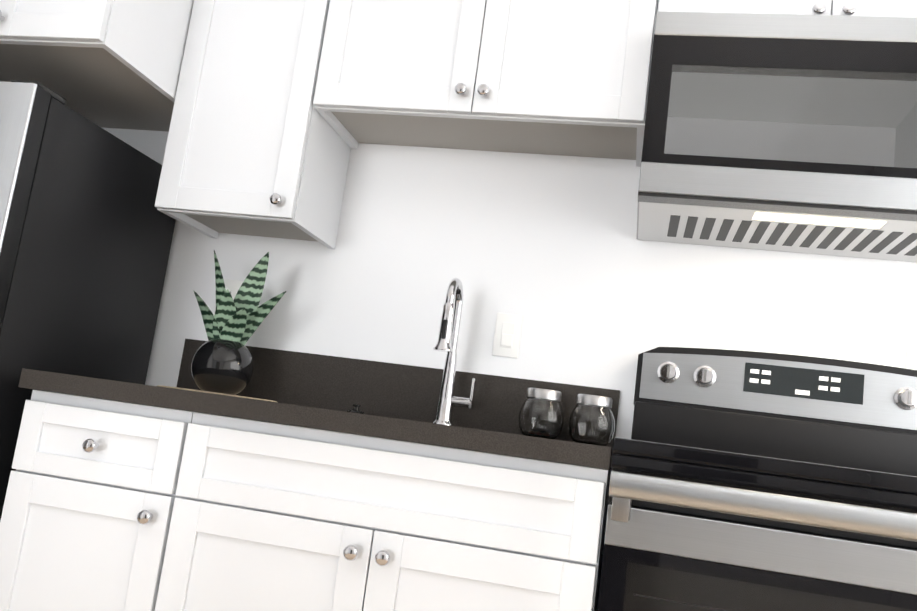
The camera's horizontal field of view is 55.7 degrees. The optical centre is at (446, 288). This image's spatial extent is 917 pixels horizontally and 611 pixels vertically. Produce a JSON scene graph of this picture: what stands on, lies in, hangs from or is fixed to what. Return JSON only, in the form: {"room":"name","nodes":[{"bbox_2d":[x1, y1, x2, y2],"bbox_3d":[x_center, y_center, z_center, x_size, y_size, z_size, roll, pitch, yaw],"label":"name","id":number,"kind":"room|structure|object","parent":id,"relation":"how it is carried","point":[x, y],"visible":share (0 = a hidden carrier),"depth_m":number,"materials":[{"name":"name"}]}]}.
{"room":"kitchen","nodes":[
{"label":"kitchen","id":0,"kind":"room"},
{"bbox_2d":[101,127,916,502],"bbox_3d":[0.040,0.087,2.376,3.226,2.400,0.120,6,-9,13],"label":"wall","id":1,"kind":"structure","parent":0,"point":[573,271],"depth_m":2.31,"materials":[{"name":"white paint"}]},
{"bbox_2d":[0,0,193,131],"bbox_3d":[-0.949,-0.890,2.352,0.593,0.746,0.680,6,-9,13],"label":"upper cabinet","id":2,"kind":"object","parent":1,"relation":"attached to","point":[109,63],"visible":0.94,"depth_m":2.14,"materials":[{"name":"white wood"}]},
{"bbox_2d":[214,279,242,314],"bbox_3d":[-0.620,0.032,2.458,0.070,0.115,0.008,6,-9,13],"label":"electrical outlet","id":3,"kind":"object","parent":1,"relation":"attached to","point":[232,286],"visible":0.21,"depth_m":2.46,"materials":[{"name":"white plastic"}]},
{"bbox_2d":[155,0,350,248],"bbox_3d":[-0.462,-0.669,2.376,0.378,1.041,0.356,6,-9,13],"label":"upper cabinet","id":4,"kind":"object","parent":1,"relation":"attached to","point":[257,145],"visible":1,"depth_m":2.21,"materials":[{"name":"white wood"}]},
{"bbox_2d":[177,339,619,447],"bbox_3d":[-0.159,0.271,2.308,1.207,0.144,0.020,6,-9,13],"label":"backsplash","id":5,"kind":"structure","parent":1,"relation":"attached to","point":[393,390],"depth_m":2.30,"materials":[{"name":"stone"}]},
{"bbox_2d":[313,0,657,166],"bbox_3d":[0.137,-0.757,2.267,0.813,0.746,0.356,6,-9,13],"label":"upper cabinet","id":6,"kind":"object","parent":1,"relation":"attached to","point":[561,77],"visible":1,"depth_m":2.11,"materials":[{"name":"white wood"}]},
{"bbox_2d":[492,313,522,357],"bbox_3d":[0.159,0.122,2.276,0.070,0.115,0.010,6,-9,13],"label":"light switch","id":7,"kind":"object","parent":1,"relation":"attached to","point":[507,335],"visible":1,"depth_m":2.27,"materials":[{"name":"white plastic"}]},
{"bbox_2d":[657,0,916,16],"bbox_3d":[0.917,-0.794,2.110,0.760,0.518,0.356,6,-9,13],"label":"upper cabinet","id":8,"kind":"object","parent":1,"relation":"attached to","point":[894,8],"visible":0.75,"depth_m":1.95,"materials":[{"name":"white wood"}]},
{"bbox_2d":[636,11,916,261],"bbox_3d":[0.849,-0.335,2.007,0.760,0.427,0.412,6,-9,13],"label":"microwave","id":9,"kind":"object","parent":8,"relation":"attached to","point":[794,133],"visible":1,"depth_m":1.84,"materials":[{"name":"stainless steel"},{"name":"black glass"},{"name":"black plastic"}]},
{"bbox_2d":[906,343,916,369],"bbox_3d":[1.129,0.191,2.060,0.070,0.115,0.008,6,-9,13],"label":"electrical outlet","id":10,"kind":"object","parent":1,"relation":"attached to","point":[911,356],"visible":0.5,"depth_m":2.07,"materials":[{"name":"white plastic"}]},
{"bbox_3d":[-1.156,0.853,0.340,5.056,0.060,4.400,6,-9,13],"label":"floor","id":11,"kind":"structure","parent":0,"visible":0},
{"bbox_2d":[0,80,175,519],"bbox_3d":[-1.196,0.327,2.145,0.555,1.530,0.666,6,-9,13],"label":"fridge","id":12,"kind":"object","parent":11,"relation":"on","point":[86,230],"visible":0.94,"depth_m":2.05,"materials":[{"name":"black paint"}]},
{"bbox_2d":[0,390,199,610],"bbox_3d":[-0.706,0.710,2.012,0.379,0.868,0.650,6,-9,13],"label":"base cabinet","id":13,"kind":"object","parent":11,"relation":"on","point":[86,516],"visible":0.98,"depth_m":1.77,"materials":[{"name":"white wood"}]},
{"bbox_2d":[155,412,611,610],"bbox_3d":[-0.113,0.768,1.876,0.839,0.868,0.650,6,-9,13],"label":"base cabinet","id":14,"kind":"object","parent":11,"relation":"on","point":[268,516],"visible":1,"depth_m":1.65,"materials":[{"name":"white wood"}]},
{"bbox_2d":[18,368,613,469],"bbox_3d":[-0.238,0.305,1.997,1.228,0.040,0.638,6,-9,13],"label":"countertop","id":15,"kind":"structure","parent":14,"relation":"on","point":[553,450],"depth_m":1.67,"materials":[{"name":"stone"}]},
{"bbox_2d":[157,385,276,401],"bbox_3d":[-0.585,0.270,2.218,0.304,0.005,0.304,6,-9,13],"label":"mat","id":16,"kind":"object","parent":15,"relation":"on","point":[215,393],"visible":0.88,"depth_m":2.09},
{"bbox_2d":[191,250,286,394],"bbox_3d":[-0.539,0.082,2.245,0.251,0.383,0.157,6,-9,13],"label":"plant","id":17,"kind":"object","parent":16,"relation":"on","point":[222,361],"visible":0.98,"depth_m":2.21,"materials":[{"name":"green plant"}]},
{"bbox_2d":[347,404,364,413],"bbox_3d":[-0.229,0.305,2.193,0.046,0.023,0.046,6,-9,13],"label":"stopper","id":18,"kind":"object","parent":15,"relation":"on","point":[355,409],"visible":0.79,"depth_m":2.18,"materials":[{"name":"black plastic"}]},
{"bbox_2d":[283,424,535,459],"bbox_3d":[-0.076,0.407,1.877,0.539,0.204,0.370,6,-9,13],"label":"sink","id":19,"kind":"object","parent":15,"relation":"in","point":[411,442],"depth_m":1.72,"materials":[{"name":"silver metal"}]},
{"bbox_2d":[431,278,475,425],"bbox_3d":[0.023,0.155,2.129,0.097,0.362,0.156,6,-9,13],"label":"faucet","id":20,"kind":"object","parent":15,"relation":"on","point":[447,342],"visible":0.96,"depth_m":2.14,"materials":[{"name":"silver metal"}]},
{"bbox_2d":[518,388,563,438],"bbox_3d":[0.233,0.307,2.122,0.112,0.118,0.112,6,-9,13],"label":"jar","id":21,"kind":"object","parent":15,"relation":"on","point":[541,413],"visible":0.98,"depth_m":2.08,"materials":[{"name":"clear glass"}]},
{"bbox_2d":[568,394,614,445],"bbox_3d":[0.352,0.320,2.099,0.112,0.118,0.112,6,-9,13],"label":"jar","id":22,"kind":"object","parent":15,"relation":"on","point":[591,420],"visible":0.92,"depth_m":2.06,"materials":[{"name":"clear glass"}]},
{"bbox_2d":[597,347,916,610],"bbox_3d":[0.688,0.680,1.653,0.762,1.182,0.730,5,-9,15],"label":"stove","id":23,"kind":"object","parent":11,"relation":"on","point":[750,481],"visible":1,"depth_m":1.47,"materials":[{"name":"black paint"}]}
]}

